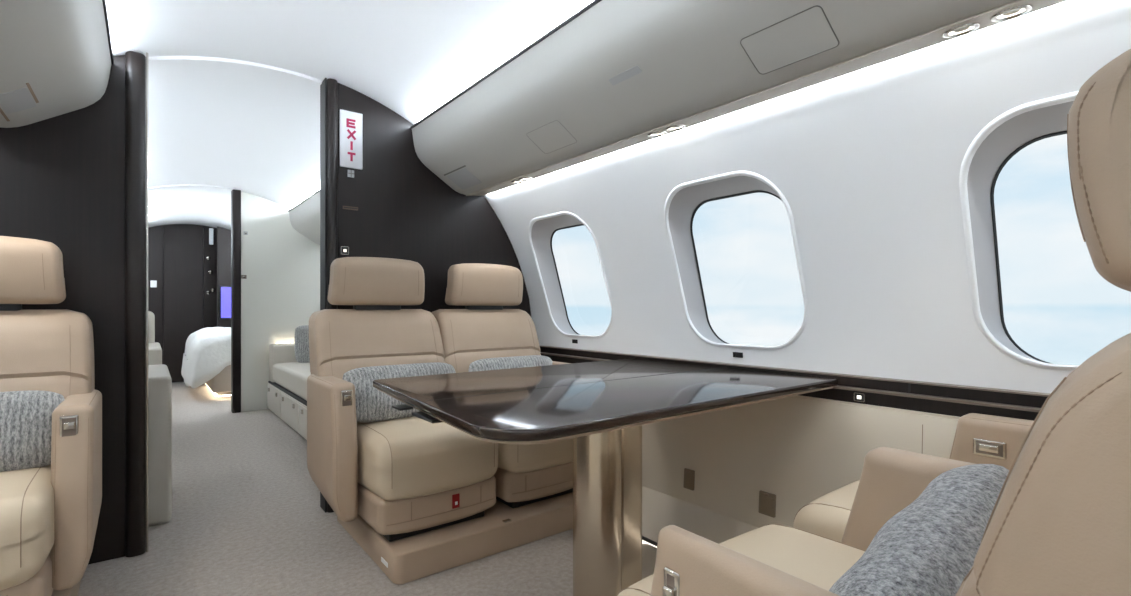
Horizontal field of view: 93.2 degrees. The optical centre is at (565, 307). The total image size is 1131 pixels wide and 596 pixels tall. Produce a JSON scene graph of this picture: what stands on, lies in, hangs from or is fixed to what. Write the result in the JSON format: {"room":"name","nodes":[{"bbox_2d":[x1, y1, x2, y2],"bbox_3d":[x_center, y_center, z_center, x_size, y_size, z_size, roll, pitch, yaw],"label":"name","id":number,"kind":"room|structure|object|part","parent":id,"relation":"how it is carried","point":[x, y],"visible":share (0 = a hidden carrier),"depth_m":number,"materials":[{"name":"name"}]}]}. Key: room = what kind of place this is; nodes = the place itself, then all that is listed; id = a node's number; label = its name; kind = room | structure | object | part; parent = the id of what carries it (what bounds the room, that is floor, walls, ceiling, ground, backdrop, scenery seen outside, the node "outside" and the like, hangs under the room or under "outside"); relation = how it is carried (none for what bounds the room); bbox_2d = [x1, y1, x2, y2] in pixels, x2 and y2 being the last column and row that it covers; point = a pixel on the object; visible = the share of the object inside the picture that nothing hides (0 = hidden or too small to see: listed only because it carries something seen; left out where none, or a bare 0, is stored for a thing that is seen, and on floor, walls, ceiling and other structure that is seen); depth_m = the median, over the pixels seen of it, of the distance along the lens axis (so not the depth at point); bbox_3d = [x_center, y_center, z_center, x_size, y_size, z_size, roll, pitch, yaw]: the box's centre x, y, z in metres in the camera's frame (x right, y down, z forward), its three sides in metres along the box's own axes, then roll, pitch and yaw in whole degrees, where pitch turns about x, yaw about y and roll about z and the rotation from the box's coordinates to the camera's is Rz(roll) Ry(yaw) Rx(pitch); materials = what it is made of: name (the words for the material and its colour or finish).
{"room":"aircraft cabin","nodes":[
{"label":"aircraft cabin","id":0,"kind":"room"},
{"bbox_2d":[0,55,530,563],"bbox_3d":[-1.210,-0.054,2.285,2.572,1.909,0.070,0,0,-38],"label":"wall","id":1,"kind":"structure","parent":0,"point":[62,177],"depth_m":1.92,"materials":[{"name":"brown wood"}]},
{"bbox_2d":[125,51,145,556],"bbox_3d":[-1.593,-0.014,1.982,0.058,1.828,0.115,0,0,-38],"label":"trim","id":2,"kind":"structure","parent":1,"relation":"attached to","point":[135,62],"depth_m":1.94,"materials":[{"name":"brown wood"}]},
{"bbox_2d":[146,52,147,551],"bbox_3d":[-1.568,-0.021,2.005,0.008,1.841,0.090,0,0,-38],"label":"trim","id":3,"kind":"structure","parent":1,"relation":"attached to","point":[146,52],"depth_m":1.97,"materials":[{"name":"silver metal"}]},
{"bbox_2d":[148,56,321,86],"bbox_3d":[-1.349,-0.981,2.227,0.620,0.096,0.050,0,0,-38],"label":"trim","id":4,"kind":"structure","parent":1,"relation":"attached to","point":[156,60],"depth_m":2.20,"materials":[{"name":"white plastic"}]},
{"bbox_2d":[320,78,326,512],"bbox_3d":[-1.080,-0.057,2.387,0.007,1.913,0.090,0,0,-38],"label":"trim","id":5,"kind":"structure","parent":1,"relation":"attached to","point":[323,87],"depth_m":2.37,"materials":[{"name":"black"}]},
{"bbox_2d":[327,78,336,512],"bbox_3d":[-1.058,-0.055,2.401,0.044,1.910,0.115,0,0,-38],"label":"trim","id":6,"kind":"structure","parent":1,"relation":"attached to","point":[331,83],"depth_m":2.35,"materials":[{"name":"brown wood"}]},
{"bbox_2d":[341,246,348,254],"bbox_3d":[-0.992,-0.258,2.404,0.034,0.036,0.008,0,0,-38],"label":"switch","id":7,"kind":"object","parent":1,"relation":"attached to","point":[344,250],"visible":1,"depth_m":2.40,"materials":[{"name":"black plastic"}]},
{"bbox_2d":[343,206,357,209],"bbox_3d":[-0.973,-0.452,2.420,0.066,0.014,0.007,0,0,-38],"label":"air vent","id":8,"kind":"object","parent":1,"relation":"in","point":[344,207],"visible":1,"depth_m":2.42,"materials":[{"name":"brown"}]},
{"bbox_2d":[339,109,362,169],"bbox_3d":[-0.969,-0.760,2.418,0.100,0.254,0.015,0,0,-38],"label":"exit sign","id":9,"kind":"object","parent":1,"relation":"attached to","point":[350,123],"visible":1,"depth_m":2.41,"materials":[{"name":"white plastic"}]},
{"bbox_2d":[348,170,353,177],"bbox_3d":[-0.971,-0.608,2.421,0.028,0.032,0.007,0,0,-38],"label":"switch plate","id":10,"kind":"object","parent":1,"relation":"attached to","point":[350,172],"visible":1,"depth_m":2.42,"materials":[{"name":"grey plastic"}]},
{"bbox_2d":[683,468,694,490],"bbox_3d":[0.480,0.665,2.077,0.024,0.076,0.048,0,0,-38],"label":"outlet cover","id":11,"kind":"object","parent":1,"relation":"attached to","point":[689,475],"visible":1,"depth_m":2.07,"materials":[{"name":"brown metal"}]},
{"bbox_2d":[758,490,775,517],"bbox_3d":[0.685,0.665,1.816,0.024,0.076,0.060,0,0,-38],"label":"outlet cover","id":12,"kind":"object","parent":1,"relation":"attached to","point":[767,501],"visible":1,"depth_m":1.80,"materials":[{"name":"brown metal"}]},
{"bbox_2d":[241,191,319,411],"bbox_3d":[-2.397,-0.057,4.993,1.106,1.913,0.060,0,0,-38],"label":"wall","id":13,"kind":"structure","parent":0,"point":[280,292],"depth_m":4.76,"materials":[{"name":"white paint"}]},
{"bbox_2d":[148,184,232,190],"bbox_3d":[-3.087,-0.982,4.422,0.585,0.094,0.050,0,0,-38],"label":"trim","id":14,"kind":"structure","parent":13,"relation":"attached to","point":[177,185],"depth_m":4.41,"materials":[{"name":"white plastic"}]},
{"bbox_2d":[231,189,240,412],"bbox_3d":[-2.853,-0.058,4.633,0.065,1.915,0.105,0,0,-38],"label":"trim","id":15,"kind":"structure","parent":13,"relation":"attached to","point":[235,194],"depth_m":4.59,"materials":[{"name":"brown wood"}]},
{"bbox_2d":[78,382,572,595],"bbox_3d":[-1.309,0.900,2.404,2.800,0.001,10.600,0,0,-38],"label":"floor","id":16,"kind":"structure","parent":0,"point":[248,519],"depth_m":2.05,"materials":[{"name":"carpet"}]},
{"bbox_2d":[0,236,101,595],"bbox_3d":[-1.606,0.291,1.396,0.580,1.016,0.688,0,0,-38],"label":"seat","id":17,"kind":"object","parent":16,"relation":"on","point":[49,515],"visible":0.95,"depth_m":1.46,"materials":[{"name":"beige leather"}]},
{"bbox_3d":[-1.545,0.711,1.318,0.420,0.135,0.440,0,0,-38],"label":"seat","id":18,"kind":"part","parent":17,"relation":"part of","materials":[{"name":"beige leather"}]},
{"bbox_2d":[0,464,53,590],"bbox_3d":[-1.539,0.545,1.310,0.430,0.230,0.470,0,0,-38],"label":"seat cushion","id":19,"kind":"object","parent":17,"relation":"on","point":[26,495],"depth_m":1.26,"materials":[{"name":"beige leather"}]},
{"bbox_2d":[0,390,64,471],"bbox_3d":[-1.594,0.338,1.396,0.431,0.218,0.132,0,0,-36],"label":"pillow","id":20,"kind":"object","parent":17,"relation":"on","point":[25,416],"visible":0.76,"depth_m":1.45,"materials":[{"name":"grey fabric"}]},
{"bbox_3d":[-1.732,0.242,1.556,0.540,0.475,0.280,0,0,-38],"label":"backrest","id":21,"kind":"part","parent":17,"relation":"part of","materials":[{"name":"beige leather"}]},
{"bbox_3d":[-1.325,0.317,1.428,0.038,0.060,0.008,0,0,-38],"label":"latch plate","id":22,"kind":"part","parent":17,"relation":"part of","materials":[{"name":"silver metal"}]},
{"bbox_3d":[-1.319,0.313,1.422,0.024,0.020,0.006,0,0,-38],"label":"latch lever","id":23,"kind":"part","parent":17,"relation":"part of","materials":[{"name":"silver metal"}]},
{"bbox_3d":[-1.430,0.504,1.572,0.085,0.482,0.412,0,0,-38],"label":"armrest","id":24,"kind":"part","parent":17,"relation":"part of","materials":[{"name":"beige leather"}]},
{"bbox_2d":[51,580,80,595],"bbox_3d":[-1.590,0.850,1.359,0.490,0.100,0.700,0,0,-38],"label":"plinth","id":25,"kind":"object","parent":16,"relation":"on","point":[74,590],"visible":0.12,"depth_m":1.51,"materials":[{"name":"beige leather"}]},
{"bbox_2d":[148,311,161,364],"bbox_3d":[-2.948,0.460,3.282,0.748,0.880,0.762,0,0,-38],"label":"seat","id":26,"kind":"object","parent":16,"relation":"on","point":[154,348],"visible":0.1,"depth_m":3.33,"materials":[{"name":"beige leather"}]},
{"bbox_3d":[-3.125,0.300,3.508,0.684,0.560,0.188,0,0,-38],"label":"backrest","id":27,"kind":"part","parent":26,"relation":"part of","materials":[{"name":"beige leather"}]},
{"bbox_3d":[-2.683,0.570,3.449,0.120,0.660,0.700,0,0,-38],"label":"armrest","id":28,"kind":"part","parent":26,"relation":"part of","materials":[{"name":"beige leather"}]},
{"bbox_2d":[148,364,171,525],"bbox_3d":[-2.119,0.460,2.222,0.768,0.880,0.688,0,0,-38],"label":"seat","id":29,"kind":"object","parent":16,"relation":"on","point":[159,378],"visible":0.16,"depth_m":2.22,"materials":[{"name":"beige leather"}]},
{"bbox_2d":[148,224,230,382],"bbox_3d":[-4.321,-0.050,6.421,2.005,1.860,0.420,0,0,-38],"label":"partition wall","id":30,"kind":"structure","parent":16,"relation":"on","point":[187,266],"depth_m":6.39,"materials":[{"name":"brown wood"}]},
{"bbox_2d":[150,280,156,286],"bbox_3d":[-4.803,-0.280,6.237,0.060,0.080,0.014,0,0,-38],"label":"switch plate","id":31,"kind":"object","parent":30,"relation":"attached to","point":[153,283],"depth_m":6.23,"materials":[{"name":"white plastic"}]},
{"bbox_3d":[-4.990,-0.031,6.133,0.597,1.821,0.050,0,0,-38],"label":"door","id":32,"kind":"part","parent":30,"relation":"part of","materials":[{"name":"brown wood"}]},
{"bbox_3d":[-4.598,-0.050,6.440,0.387,1.860,0.050,0,0,-38],"label":"door","id":33,"kind":"part","parent":30,"relation":"part of","materials":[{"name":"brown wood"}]},
{"bbox_3d":[-4.380,-0.048,6.610,0.154,1.857,0.050,0,0,-38],"label":"door","id":34,"kind":"part","parent":30,"relation":"part of","materials":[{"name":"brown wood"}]},
{"bbox_3d":[-3.772,-0.042,6.616,0.900,1.844,0.050,0,0,-38],"label":"panel","id":35,"kind":"part","parent":30,"relation":"part of","materials":[{"name":"brown wood"}]},
{"bbox_2d":[219,285,230,318],"bbox_3d":[-4.031,-0.066,6.361,0.140,0.400,0.029,0,0,-38],"label":"wall screen","id":36,"kind":"object","parent":30,"relation":"attached to","point":[224,291],"visible":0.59,"depth_m":6.34,"materials":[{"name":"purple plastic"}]},
{"bbox_2d":[181,327,230,392],"bbox_3d":[-3.514,0.522,5.922,1.171,0.616,1.354,0,0,-38],"label":"bed","id":37,"kind":"object","parent":16,"relation":"on","point":[207,355],"visible":0.4,"depth_m":5.21,"materials":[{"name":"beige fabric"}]},
{"bbox_2d":[267,343,310,439],"bbox_3d":[-1.546,0.535,3.907,0.742,0.690,2.600,0,0,-38],"label":"divan","id":38,"kind":"object","parent":16,"relation":"on","point":[287,383],"visible":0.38,"depth_m":4.16,"materials":[{"name":"beige leather"}]},
{"bbox_3d":[-2.432,0.766,4.459,0.008,0.197,0.580,0,0,-38],"label":"drawer","id":39,"kind":"part","parent":38,"relation":"part of","materials":[{"name":"beige leather"}]},
{"bbox_3d":[-2.295,0.482,4.857,0.680,0.335,0.170,0,0,-38],"label":"armrest","id":40,"kind":"part","parent":38,"relation":"part of","materials":[{"name":"beige leather"}]},
{"bbox_3d":[-2.050,0.766,3.970,0.008,0.197,0.620,0,0,-38],"label":"drawer","id":41,"kind":"part","parent":38,"relation":"part of","materials":[{"name":"beige leather"}]},
{"bbox_2d":[273,362,310,400],"bbox_3d":[-1.502,0.555,3.827,0.660,0.170,2.420,0,0,-38],"label":"seat cushion","id":42,"kind":"object","parent":38,"relation":"on","point":[289,378],"depth_m":4.09,"materials":[{"name":"beige leather"}]},
{"bbox_2d":[294,325,309,362],"bbox_3d":[-2.141,0.315,4.636,0.372,0.338,0.154,0,0,-19],"label":"pillow","id":43,"kind":"object","parent":38,"relation":"on","point":[301,337],"visible":0.3,"depth_m":4.55,"materials":[{"name":"grey fabric"}]},
{"bbox_3d":[-1.655,0.766,3.466,0.008,0.197,0.620,0,0,-38],"label":"drawer","id":44,"kind":"part","parent":38,"relation":"part of","materials":[{"name":"beige leather"}]},
{"bbox_2d":[307,257,497,541],"bbox_3d":[-0.669,0.291,2.129,0.570,1.016,0.688,0,0,-38],"label":"seat","id":45,"kind":"object","parent":16,"relation":"on","point":[409,476],"visible":0.89,"depth_m":1.96,"materials":[{"name":"beige leather"}]},
{"bbox_3d":[-0.878,0.504,2.003,0.085,0.482,0.412,0,0,-38],"label":"armrest","id":46,"kind":"part","parent":45,"relation":"part of","materials":[{"name":"beige leather"}]},
{"bbox_3d":[-0.764,0.317,1.867,0.038,0.060,0.008,0,0,-38],"label":"latch plate","id":47,"kind":"part","parent":45,"relation":"part of","materials":[{"name":"silver metal"}]},
{"bbox_3d":[-0.758,0.313,1.861,0.024,0.020,0.006,0,0,-38],"label":"latch lever","id":48,"kind":"part","parent":45,"relation":"part of","materials":[{"name":"silver metal"}]},
{"bbox_3d":[-0.790,0.242,2.293,0.540,0.475,0.280,0,0,-38],"label":"backrest","id":49,"kind":"part","parent":45,"relation":"part of","materials":[{"name":"beige leather"}]},
{"bbox_2d":[342,362,455,422],"bbox_3d":[-0.644,0.330,2.130,0.470,0.208,0.131,0,0,-37],"label":"pillow","id":50,"kind":"object","parent":45,"relation":"on","point":[372,405],"visible":0.49,"depth_m":2.03,"materials":[{"name":"grey fabric"}]},
{"bbox_3d":[-0.568,0.711,2.082,0.460,0.135,0.440,0,0,-38],"label":"seat","id":51,"kind":"part","parent":45,"relation":"part of","materials":[{"name":"beige leather"}]},
{"bbox_2d":[357,416,497,500],"bbox_3d":[-0.562,0.545,2.074,0.470,0.230,0.470,0,0,-38],"label":"seat cushion","id":52,"kind":"object","parent":45,"relation":"on","point":[414,458],"depth_m":1.88,"materials":[{"name":"beige leather"}]},
{"bbox_3d":[-0.578,0.782,2.094,0.370,0.034,0.400,0,0,-38],"label":"swivel frame","id":53,"kind":"part","parent":45,"relation":"part of","materials":[{"name":"black plastic"}]},
{"bbox_2d":[337,492,572,584],"bbox_3d":[-0.439,0.847,2.256,0.830,0.106,0.705,0,0,-38],"label":"plinth","id":54,"kind":"object","parent":16,"relation":"on","point":[502,527],"visible":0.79,"depth_m":1.93,"materials":[{"name":"beige leather"}]},
{"bbox_2d":[431,263,572,507],"bbox_3d":[-0.241,0.291,2.464,0.560,1.016,0.688,0,0,-38],"label":"seat","id":55,"kind":"object","parent":16,"relation":"on","point":[526,474],"visible":0.41,"depth_m":2.50,"materials":[{"name":"beige leather"}]},
{"bbox_3d":[-0.375,0.242,2.618,0.540,0.475,0.280,0,0,-38],"label":"backrest","id":56,"kind":"part","parent":55,"relation":"part of","materials":[{"name":"beige leather"}]},
{"bbox_2d":[468,355,552,371],"bbox_3d":[-0.232,0.328,2.452,0.460,0.208,0.126,0,0,-37],"label":"pillow","id":57,"kind":"object","parent":55,"relation":"on","point":[532,360],"visible":0.34,"depth_m":2.41,"materials":[{"name":"grey fabric"}]},
{"bbox_3d":[-0.197,0.711,2.372,0.413,0.135,0.440,0,0,-38],"label":"seat","id":58,"kind":"part","parent":55,"relation":"part of","materials":[{"name":"beige leather"}]},
{"bbox_3d":[-0.206,0.782,2.384,0.323,0.034,0.400,0,0,-38],"label":"swivel frame","id":59,"kind":"part","parent":55,"relation":"part of","materials":[{"name":"black plastic"}]},
{"bbox_2d":[498,438,572,472],"bbox_3d":[-0.191,0.545,2.365,0.423,0.230,0.470,0,0,-38],"label":"seat cushion","id":60,"kind":"object","parent":55,"relation":"on","point":[550,457],"depth_m":2.13,"materials":[{"name":"beige leather"}]},
{"bbox_3d":[-0.072,0.504,2.634,0.085,0.482,0.412,0,0,-38],"label":"armrest","id":61,"kind":"part","parent":55,"relation":"part of","materials":[{"name":"beige leather"}]},
{"bbox_2d":[373,358,837,595],"bbox_3d":[0.110,0.560,1.641,1.227,0.680,0.875,0,0,-38],"label":"conference table","id":62,"kind":"object","parent":16,"relation":"on","point":[604,406],"visible":0.96,"depth_m":1.51,"materials":[{"name":"brown wood"}]},
{"bbox_3d":[-0.354,0.254,1.298,0.048,0.007,0.241,0,0,-40],"label":"release lever","id":63,"kind":"part","parent":62,"relation":"part of","materials":[{"name":"black plastic"}]},
{"bbox_2d":[642,540,656,547],"bbox_3d":[1.035,0.886,1.077,0.018,0.024,2.820,0,0,-38],"label":"trim","id":64,"kind":"structure","parent":16,"relation":"on","point":[643,541],"depth_m":2.00,"materials":[{"name":"white metal"}]},
{"bbox_2d":[642,536,656,545],"bbox_3d":[1.035,0.871,1.076,0.017,0.006,2.820,0,0,-38],"label":"trim","id":65,"kind":"structure","parent":64,"relation":"on","point":[652,542],"depth_m":2.00,"materials":[{"name":"black plastic"}]},
{"bbox_2d":[617,49,1130,595],"bbox_3d":[0.418,0.291,0.691,0.581,1.016,0.723,0,0,-38],"label":"seat","id":66,"kind":"object","parent":16,"relation":"on","point":[1060,523],"visible":0.95,"depth_m":0.40,"materials":[{"name":"beige leather"}]},
{"bbox_3d":[0.120,0.337,0.619,0.012,0.031,0.014,0,0,-38],"label":"latch lever","id":67,"kind":"part","parent":66,"relation":"part of","materials":[{"name":"silver metal"}]},
{"bbox_3d":[0.124,0.340,0.622,0.006,0.072,0.024,0,0,-38],"label":"latch plate","id":68,"kind":"part","parent":66,"relation":"part of","materials":[{"name":"silver metal"}]},
{"bbox_2d":[617,525,864,595],"bbox_3d":[0.384,0.536,0.803,0.480,0.230,0.505,0,0,-38],"label":"seat cushion","id":69,"kind":"object","parent":66,"relation":"on","point":[815,559],"depth_m":0.92,"materials":[{"name":"beige leather"}]},
{"bbox_3d":[0.234,0.506,0.511,0.071,0.486,0.450,0,0,-38],"label":"armrest","id":70,"kind":"part","parent":66,"relation":"part of","materials":[{"name":"beige leather"}]},
{"bbox_2d":[829,464,1008,595],"bbox_3d":[0.462,0.367,0.678,0.496,0.285,0.167,0,0,-38],"label":"pillow","id":71,"kind":"object","parent":66,"relation":"on","point":[928,548],"visible":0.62,"depth_m":0.61,"materials":[{"name":"grey fabric"}]},
{"bbox_3d":[0.570,0.242,0.529,0.540,0.475,0.280,0,0,-38],"label":"backrest","id":72,"kind":"part","parent":66,"relation":"part of","materials":[{"name":"beige leather"}]},
{"bbox_2d":[841,447,973,550],"bbox_3d":[0.632,0.529,0.957,0.075,0.532,0.308,0,0,-38],"label":"centre armrest","id":73,"kind":"object","parent":16,"relation":"on","point":[891,479],"visible":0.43,"depth_m":0.97,"materials":[{"name":"beige leather"}]},
{"bbox_2d":[793,413,1033,541],"bbox_3d":[0.890,0.291,1.063,0.592,1.016,0.728,0,0,-38],"label":"seat","id":74,"kind":"object","parent":16,"relation":"on","point":[978,438],"visible":0.24,"depth_m":1.24,"materials":[{"name":"beige leather"}]},
{"bbox_2d":[793,480,859,541],"bbox_3d":[0.817,0.535,1.144,0.433,0.230,0.510,0,0,-38],"label":"seat cushion","id":75,"kind":"object","parent":74,"relation":"on","point":[827,516],"depth_m":1.16,"materials":[{"name":"beige leather"}]},
{"bbox_3d":[0.997,0.331,1.260,0.012,0.017,0.038,0,0,-38],"label":"latch lever","id":76,"kind":"part","parent":74,"relation":"part of","materials":[{"name":"silver metal"}]},
{"bbox_3d":[1.001,0.332,1.263,0.006,0.040,0.064,0,0,-38],"label":"latch plate","id":77,"kind":"part","parent":74,"relation":"part of","materials":[{"name":"silver metal"}]},
{"bbox_3d":[1.103,0.506,1.193,0.097,0.486,0.454,0,0,-38],"label":"armrest","id":78,"kind":"part","parent":74,"relation":"part of","materials":[{"name":"beige leather"}]},
{"bbox_2d":[106,0,593,229],"bbox_3d":[-1.305,-0.845,2.407,1.808,0.370,10.600,0,0,-38],"label":"ceiling","id":79,"kind":"structure","parent":0,"point":[254,132],"depth_m":2.20,"materials":[{"name":"white plastic"}]},
{"bbox_2d":[484,0,1130,393],"bbox_3d":[-0.441,-0.186,3.083,0.386,0.948,10.600,0,0,-38],"label":"wall","id":80,"kind":"structure","parent":0,"point":[866,163],"depth_m":1.54,"materials":[{"name":"white plastic"}]},
{"bbox_2d":[288,189,319,244],"bbox_3d":[-1.500,-0.729,3.873,0.403,0.298,2.750,0,0,-38],"label":"bin","id":81,"kind":"object","parent":80,"relation":"attached to","point":[305,216],"visible":0.24,"depth_m":4.50,"materials":[{"name":"grey plastic"}]},
{"bbox_3d":[-1.651,-0.872,3.755,0.021,0.012,2.750,0,0,-38],"label":"lip trim","id":82,"kind":"part","parent":81,"relation":"part of","materials":[{"name":"white plastic"}]},
{"bbox_2d":[528,211,613,338],"bbox_3d":[0.035,-0.150,2.683,0.306,0.605,0.523,0,0,-38],"label":"window","id":83,"kind":"structure","parent":80,"relation":"in","point":[541,230],"depth_m":2.85,"materials":[{"name":"grey plastic"}]},
{"bbox_2d":[664,171,808,349],"bbox_3d":[0.611,-0.150,1.947,0.306,0.605,0.523,0,0,-38],"label":"window","id":84,"kind":"structure","parent":80,"relation":"in","point":[682,203],"depth_m":2.06,"materials":[{"name":"grey plastic"}]},
{"bbox_2d":[733,352,742,357],"bbox_3d":[0.644,0.175,1.999,0.006,0.020,0.042,0,0,-38],"label":"placard","id":85,"kind":"object","parent":80,"relation":"attached to","point":[735,354],"visible":1,"depth_m":2.00,"materials":[{"name":"black plastic"}]},
{"bbox_2d":[410,0,1068,195],"bbox_3d":[0.949,-0.729,0.742,0.403,0.298,4.999,0,0,-38],"label":"bin","id":86,"kind":"object","parent":80,"relation":"attached to","point":[613,74],"visible":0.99,"depth_m":1.52,"materials":[{"name":"white plastic"}]},
{"bbox_2d":[447,168,481,189],"bbox_3d":[-0.489,-0.621,2.579,0.091,0.056,0.195,0,0,-38],"label":"air vent","id":87,"kind":"object","parent":86,"relation":"attached to","point":[462,178],"depth_m":2.57,"materials":[{"name":"grey plastic"}]},
{"bbox_3d":[0.799,-0.872,0.624,0.021,0.012,4.999,0,0,-38],"label":"lip trim","id":88,"kind":"part","parent":86,"relation":"part of","materials":[{"name":"white plastic"}]},
{"bbox_2d":[518,177,532,180],"bbox_3d":[-0.181,-0.587,2.426,0.065,0.018,0.066,0,0,-32],"label":"recessed light","id":89,"kind":"object","parent":86,"relation":"attached to","point":[524,178],"visible":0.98,"depth_m":2.41,"materials":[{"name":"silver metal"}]},
{"bbox_3d":[0.174,-0.682,1.570,0.022,0.016,0.121,0,0,-38],"label":"latch plate","id":90,"kind":"part","parent":86,"relation":"part of","materials":[{"name":"grey plastic"}]},
{"bbox_2d":[648,131,666,136],"bbox_3d":[0.309,-0.587,1.799,0.065,0.018,0.066,0,0,-32],"label":"recessed light","id":91,"kind":"object","parent":86,"relation":"attached to","point":[652,134],"visible":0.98,"depth_m":1.79,"materials":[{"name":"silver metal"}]},
{"bbox_2d":[665,124,685,130],"bbox_3d":[0.357,-0.587,1.738,0.065,0.018,0.066,0,0,-32],"label":"recessed light","id":92,"kind":"object","parent":86,"relation":"attached to","point":[670,128],"visible":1,"depth_m":1.73,"materials":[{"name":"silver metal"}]},
{"bbox_3d":[0.525,-0.627,1.264,0.098,0.061,0.200,0,0,-38],"label":"access panel","id":93,"kind":"part","parent":86,"relation":"part of","materials":[{"name":"grey plastic"}]},
{"bbox_2d":[942,22,979,37],"bbox_3d":[0.834,-0.587,1.128,0.065,0.018,0.066,0,0,-32],"label":"recessed light","id":94,"kind":"object","parent":86,"relation":"attached to","point":[973,26],"visible":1,"depth_m":1.12,"materials":[{"name":"silver metal"}]},
{"bbox_2d":[990,4,1032,21],"bbox_3d":[0.885,-0.587,1.063,0.065,0.018,0.066,0,0,-32],"label":"recessed light","id":95,"kind":"object","parent":86,"relation":"attached to","point":[1025,8],"visible":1,"depth_m":1.06,"materials":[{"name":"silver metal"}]},
{"bbox_2d":[540,345,1049,420],"bbox_3d":[1.349,0.252,1.056,0.062,0.084,5.000,0,0,-38],"label":"ledge","id":96,"kind":"object","parent":80,"relation":"attached to","point":[953,401],"depth_m":1.53,"materials":[{"name":"brown wood"}]},
{"bbox_3d":[0.882,0.268,1.607,0.005,0.026,0.032,0,0,-38],"label":"seat button","id":97,"kind":"part","parent":96,"relation":"part of","materials":[{"name":"white plastic"}]},
{"bbox_2d":[642,396,957,543],"bbox_3d":[-0.388,0.580,3.125,0.264,0.640,10.600,0,0,-38],"label":"wall panel","id":98,"kind":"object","parent":80,"relation":"attached to","point":[800,451],"depth_m":1.85,"materials":[{"name":"beige leather"}]},
{"bbox_2d":[922,424,922,453],"bbox_3d":[0.972,0.535,1.463,0.025,0.430,0.002,0,0,-38],"label":"trim","id":99,"kind":"structure","parent":80,"relation":"attached to","point":[922,424],"depth_m":1.47,"materials":[{"name":"brown"}]},
{"bbox_2d":[959,91,1078,370],"bbox_3d":[1.207,-0.150,1.185,0.306,0.605,0.523,0,0,-38],"label":"window","id":100,"kind":"structure","parent":80,"relation":"in","point":[1021,126],"depth_m":1.35,"materials":[{"name":"grey plastic"}]},
{"bbox_3d":[-0.475,-0.186,-0.435,0.386,0.948,5.100,0,0,-38],"label":"wall","id":101,"kind":"structure","parent":0,"visible":0},
{"bbox_2d":[0,0,113,127],"bbox_3d":[-0.232,-0.729,-0.182,0.403,0.298,4.999,0,0,-38],"label":"bin","id":102,"kind":"object","parent":101,"relation":"attached to","point":[56,56],"visible":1,"depth_m":1.48,"materials":[{"name":"light grey plastic"}]},
{"bbox_2d":[0,88,35,113],"bbox_3d":[-1.627,-0.614,1.584,0.067,0.040,0.180,0,0,-38],"label":"air vent","id":103,"kind":"object","parent":102,"relation":"attached to","point":[15,100],"depth_m":1.58,"materials":[{"name":"grey plastic"}]},
{"bbox_3d":[-0.081,-0.872,-0.064,0.021,0.012,4.999,0,0,-38],"label":"lip trim","id":104,"kind":"part","parent":102,"relation":"part of","materials":[{"name":"white plastic"}]}
]}

